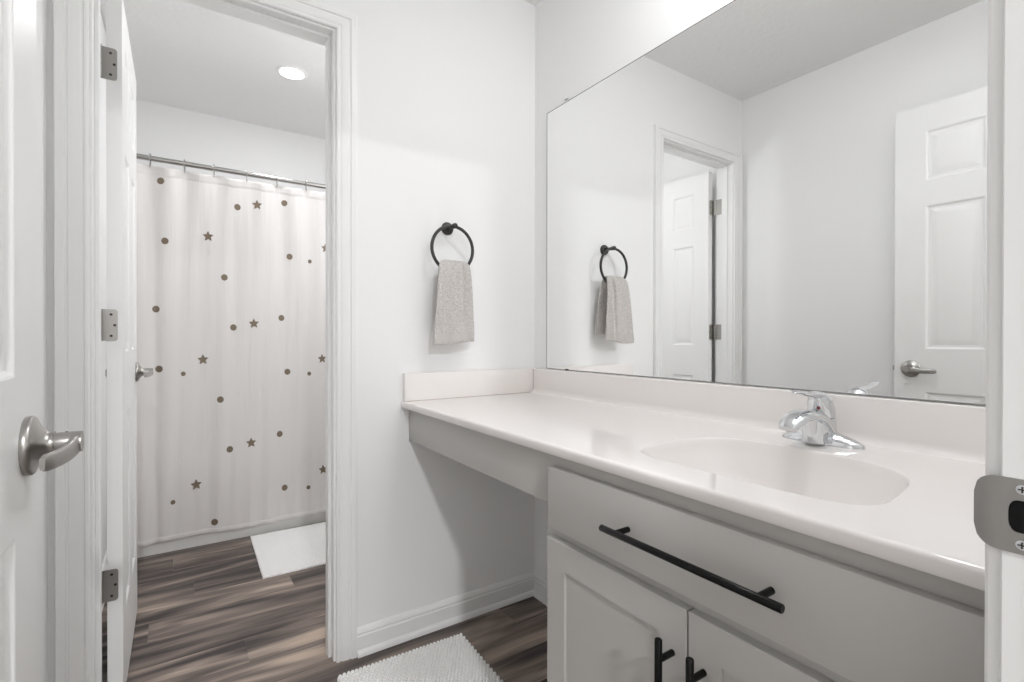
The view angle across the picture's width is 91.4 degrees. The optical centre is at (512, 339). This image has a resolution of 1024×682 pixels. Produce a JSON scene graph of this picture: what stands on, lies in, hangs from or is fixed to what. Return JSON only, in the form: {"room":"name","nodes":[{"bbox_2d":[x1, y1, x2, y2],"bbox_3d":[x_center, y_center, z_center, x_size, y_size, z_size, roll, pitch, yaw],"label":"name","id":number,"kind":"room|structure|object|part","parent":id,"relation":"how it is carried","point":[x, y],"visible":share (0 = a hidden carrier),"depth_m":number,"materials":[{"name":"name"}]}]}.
{"room":"bathroom","nodes":[
{"label":"bathroom","id":0,"kind":"room"},
{"bbox_2d":[36,0,106,681],"bbox_3d":[-1.302,-0.137,1.369,0.100,2.495,3.744,0,0,-34],"label":"wall","id":1,"kind":"structure","parent":0,"point":[41,99],"depth_m":1.21,"materials":[{"name":"white paint"}]},
{"bbox_2d":[102,551,106,610],"bbox_3d":[-1.541,1.004,1.841,0.026,0.088,1.175,0,0,-34],"label":"baseboard","id":2,"kind":"structure","parent":1,"relation":"attached to","point":[104,564],"depth_m":2.14,"materials":[{"name":"white wood"}]},
{"bbox_2d":[136,153,325,188],"bbox_3d":[-1.271,-0.882,2.756,1.498,0.060,0.060,0,0,-34],"label":"shower rod","id":3,"kind":"object","parent":1,"relation":"attached to","point":[138,156],"visible":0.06,"depth_m":2.60,"materials":[{"name":"silver metal"}]},
{"bbox_2d":[136,163,325,546],"bbox_3d":[-1.260,0.066,2.728,1.426,1.829,0.100,0,0,-35],"label":"shower curtain","id":4,"kind":"object","parent":3,"relation":"hanging from","point":[231,273],"visible":0.56,"depth_m":2.58,"materials":[{"name":"white fabric"}]},
{"bbox_2d":[136,99,325,192],"bbox_3d":[-1.653,-0.149,3.328,1.700,2.500,0.100,0,0,-34],"label":"wall","id":5,"kind":"structure","parent":0,"point":[163,131],"depth_m":3.16,"materials":[{"name":"white paint"}]},
{"bbox_2d":[46,0,534,681],"bbox_3d":[-0.560,-0.163,1.698,1.500,2.445,0.105,0,0,-34],"label":"wall","id":6,"kind":"structure","parent":0,"point":[446,88],"depth_m":1.81,"materials":[{"name":"white paint"}]},
{"bbox_2d":[101,0,152,681],"bbox_3d":[-1.272,0.026,1.631,0.139,2.022,0.654,0,0,-34],"label":"door","id":7,"kind":"structure","parent":6,"relation":"in","point":[123,371],"depth_m":1.41,"materials":[{"name":"painted wood"},{"name":"brushed nickel"}]},
{"bbox_3d":[-1.395,0.121,1.870,0.026,0.071,0.071,0,0,-34],"label":"handle","id":8,"kind":"part","parent":7,"relation":"part of","materials":[{"name":"silver metal"}]},
{"bbox_3d":[-1.351,0.123,1.851,0.026,0.030,0.107,0,0,-34],"label":"lever","id":9,"kind":"part","parent":7,"relation":"part of","materials":[{"name":"silver metal"}]},
{"bbox_2d":[53,0,356,681],"bbox_3d":[-0.827,-0.006,1.446,0.745,2.114,0.018,0,0,-34],"label":"trim","id":10,"kind":"structure","parent":6,"relation":"attached to","point":[70,17],"depth_m":1.27,"materials":[{"name":"white wood"}]},
{"bbox_2d":[89,0,335,681],"bbox_3d":[-0.860,0.016,1.496,0.637,2.068,0.103,0,0,-34],"label":"trim","id":11,"kind":"structure","parent":6,"relation":"attached to","point":[247,10],"depth_m":1.54,"materials":[{"name":"white wood"}]},
{"bbox_2d":[357,571,546,657],"bbox_3d":[0.006,1.007,1.540,0.739,0.088,0.798,0,0,-34],"label":"baseboard","id":12,"kind":"structure","parent":6,"relation":"attached to","point":[394,630],"depth_m":1.83,"materials":[{"name":"white wood"}]},
{"bbox_2d":[430,222,473,265],"bbox_3d":[-0.228,-0.336,1.814,0.175,0.194,0.070,0,0,-34],"label":"towel ring","id":13,"kind":"object","parent":6,"relation":"attached to","point":[447,228],"visible":0.88,"depth_m":1.80,"materials":[{"name":"grey metal"}]},
{"bbox_3d":[-0.221,-0.409,1.814,0.018,0.018,0.061,0,0,-34],"label":"post","id":14,"kind":"part","parent":13,"relation":"part of","materials":[{"name":"grey metal"}]},
{"bbox_2d":[434,260,473,344],"bbox_3d":[-0.217,-0.133,1.794,0.177,0.304,0.086,0,0,-34],"label":"hand towel","id":15,"kind":"object","parent":13,"relation":"hanging from","point":[454,316],"visible":1,"depth_m":1.76,"materials":[{"name":"fabric"}]},
{"bbox_2d":[100,0,540,138],"bbox_3d":[-0.636,-1.421,1.809,1.700,0.080,3.744,0,0,-34],"label":"ceiling","id":16,"kind":"structure","parent":0,"point":[187,56],"depth_m":2.54,"materials":[{"name":"white paint"}]},
{"bbox_2d":[275,64,307,80],"bbox_3d":[-1.153,-1.392,2.609,0.158,0.006,0.158,0,0,-34],"label":"recessed light","id":17,"kind":"object","parent":16,"relation":"in","point":[290,72],"visible":1,"depth_m":2.60,"materials":[{"name":"white"}]},
{"bbox_2d":[102,521,546,681],"bbox_3d":[-0.074,1.086,0.438,3.300,0.060,6.750,0,0,-34],"label":"floor","id":18,"kind":"structure","parent":0,"point":[206,613],"depth_m":1.81,"materials":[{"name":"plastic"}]},
{"bbox_2d":[137,511,325,557],"bbox_3d":[-1.443,0.842,3.017,1.496,0.399,0.655,0,0,-34],"label":"bathtub","id":19,"kind":"object","parent":18,"relation":"on","point":[207,538],"visible":0.02,"depth_m":2.59,"materials":[{"name":"white ceramic"}]},
{"bbox_2d":[250,522,325,578],"bbox_3d":[-0.898,1.038,2.620,0.814,0.013,0.556,0,0,-34],"label":"bath mat","id":20,"kind":"object","parent":18,"relation":"on","point":[290,550],"visible":0.47,"depth_m":2.46,"materials":[{"name":"white fabric"}]},
{"bbox_2d":[337,633,502,681],"bbox_3d":[-0.197,1.043,1.389,0.452,0.015,0.644,0,0,-34],"label":"bath mat","id":21,"kind":"object","parent":18,"relation":"on","point":[452,659],"visible":1,"depth_m":1.58,"materials":[{"name":"white fabric"}]},
{"bbox_2d":[409,410,984,681],"bbox_3d":[0.268,0.647,1.262,0.611,0.811,1.546,0,0,-34],"label":"vanity cabinet","id":22,"kind":"object","parent":18,"relation":"on","point":[646,583],"visible":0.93,"depth_m":0.75,"materials":[{"name":"grey wood"}]},
{"bbox_3d":[-0.137,0.299,1.440,0.018,0.117,0.797,0,0,-34],"label":"apron panel","id":23,"kind":"part","parent":22,"relation":"part of","materials":[{"name":"grey wood"}]},
{"bbox_3d":[0.180,0.676,0.934,0.018,0.506,0.354,0,0,-34],"label":"cabinet door","id":24,"kind":"part","parent":22,"relation":"part of","materials":[{"name":"grey wood"}]},
{"bbox_3d":[0.240,0.567,0.792,0.040,0.194,0.012,0,0,-34],"label":"pull handle","id":25,"kind":"part","parent":22,"relation":"part of","materials":[{"name":"black metal"}]},
{"bbox_3d":[0.259,0.335,0.764,0.040,0.012,0.322,0,0,-34],"label":"pull handle","id":26,"kind":"part","parent":22,"relation":"part of","materials":[{"name":"black metal"}]},
{"bbox_2d":[401,368,985,590],"bbox_3d":[0.284,0.229,1.265,0.581,0.216,1.558,0,0,-34],"label":"countertop","id":27,"kind":"structure","parent":22,"relation":"on","point":[907,498],"depth_m":1.01,"materials":[{"name":"white stone"}]},
{"bbox_2d":[638,437,912,505],"bbox_3d":[0.465,0.280,0.907,0.316,0.118,0.432,0,0,-34],"label":"sink basin","id":28,"kind":"object","parent":27,"relation":"in","point":[814,475],"depth_m":1.00,"materials":[{"name":"white ceramic"}]},
{"bbox_2d":[779,390,865,449],"bbox_3d":[0.638,0.162,1.030,0.151,0.119,0.178,0,0,31],"label":"faucet","id":29,"kind":"object","parent":27,"relation":"on","point":[818,423],"visible":1,"depth_m":1.03,"materials":[{"name":"silver metal"}]},
{"bbox_3d":[0.615,0.182,1.038,0.178,0.078,0.060,0,0,-34],"label":"spout","id":30,"kind":"part","parent":29,"relation":"part of","materials":[{"name":"silver metal"}]},
{"bbox_3d":[0.621,0.133,1.042,0.147,0.062,0.052,0,0,-34],"label":"handle","id":31,"kind":"part","parent":29,"relation":"part of","materials":[{"name":"silver metal"}]},
{"bbox_3d":[0.660,0.207,1.068,0.058,0.027,0.165,0,0,-34],"label":"plate","id":32,"kind":"part","parent":29,"relation":"part of","materials":[{"name":"silver metal"}]},
{"bbox_3d":[0.273,0.567,0.744,0.040,0.194,0.012,0,0,-34],"label":"pull handle","id":33,"kind":"part","parent":22,"relation":"part of","materials":[{"name":"black metal"}]},
{"bbox_3d":[0.379,0.677,0.638,0.018,0.506,0.353,0,0,-34],"label":"cabinet door","id":34,"kind":"part","parent":22,"relation":"part of","materials":[{"name":"grey wood"}]},
{"bbox_3d":[0.294,0.649,0.799,0.019,0.811,0.748,0,0,-34],"label":"frame","id":35,"kind":"part","parent":22,"relation":"part of","materials":[{"name":"grey wood"}]},
{"bbox_3d":[0.280,0.338,0.783,0.018,0.130,0.708,0,0,-34],"label":"drawer","id":36,"kind":"part","parent":22,"relation":"part of","materials":[{"name":"grey wood"}]},
{"bbox_2d":[534,0,985,577],"bbox_3d":[0.026,-0.139,2.260,0.100,2.495,3.744,0,0,-34],"label":"wall","id":37,"kind":"structure","parent":0,"point":[579,44],"depth_m":1.85,"materials":[{"name":"white paint"}]},
{"bbox_2d":[546,0,987,404],"bbox_3d":[0.530,-0.395,1.410,0.010,1.028,1.414,0,0,-34],"label":"frameless mirror","id":38,"kind":"object","parent":37,"relation":"attached to","point":[791,194],"visible":1,"depth_m":1.21,"materials":[{"name":"silver mirror"}]},
{"bbox_3d":[0.372,-0.153,0.310,1.500,2.440,0.121,0,0,-34],"label":"wall","id":39,"kind":"structure","parent":0,"visible":0},
{"bbox_2d":[0,0,83,681],"bbox_3d":[-0.411,0.034,0.309,0.139,2.024,0.815,0,0,-34],"label":"door","id":40,"kind":"structure","parent":39,"relation":"in","point":[26,445],"depth_m":0.57,"materials":[{"name":"painted wood"},{"name":"brushed nickel"}]},
{"bbox_3d":[-0.574,0.128,0.607,0.026,0.071,0.071,0,0,-34],"label":"handle","id":41,"kind":"part","parent":40,"relation":"part of","materials":[{"name":"silver metal"}]},
{"bbox_3d":[-0.530,0.130,0.588,0.026,0.030,0.107,0,0,-34],"label":"lever","id":42,"kind":"part","parent":40,"relation":"part of","materials":[{"name":"silver metal"}]},
{"bbox_2d":[984,0,1003,681],"bbox_3d":[0.079,0.000,0.198,0.849,2.114,0.018,0,0,-34],"label":"trim","id":43,"kind":"structure","parent":39,"relation":"attached to","point":[995,7],"depth_m":0.40,"materials":[{"name":"white wood"}]},
{"bbox_2d":[974,475,1023,555],"bbox_3d":[0.388,0.136,0.385,0.005,0.058,0.051,0,0,-29],"label":"strike plate","id":44,"kind":"object","parent":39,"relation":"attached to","point":[998,500],"visible":1,"depth_m":0.39,"materials":[{"name":"silver metal"}]},
{"bbox_2d":[1000,0,1023,681],"bbox_3d":[0.118,0.023,0.141,0.757,2.068,0.121,0,0,-34],"label":"trim","id":45,"kind":"structure","parent":39,"relation":"attached to","point":[1012,396],"depth_m":0.39,"materials":[{"name":"white wood"}]}
]}

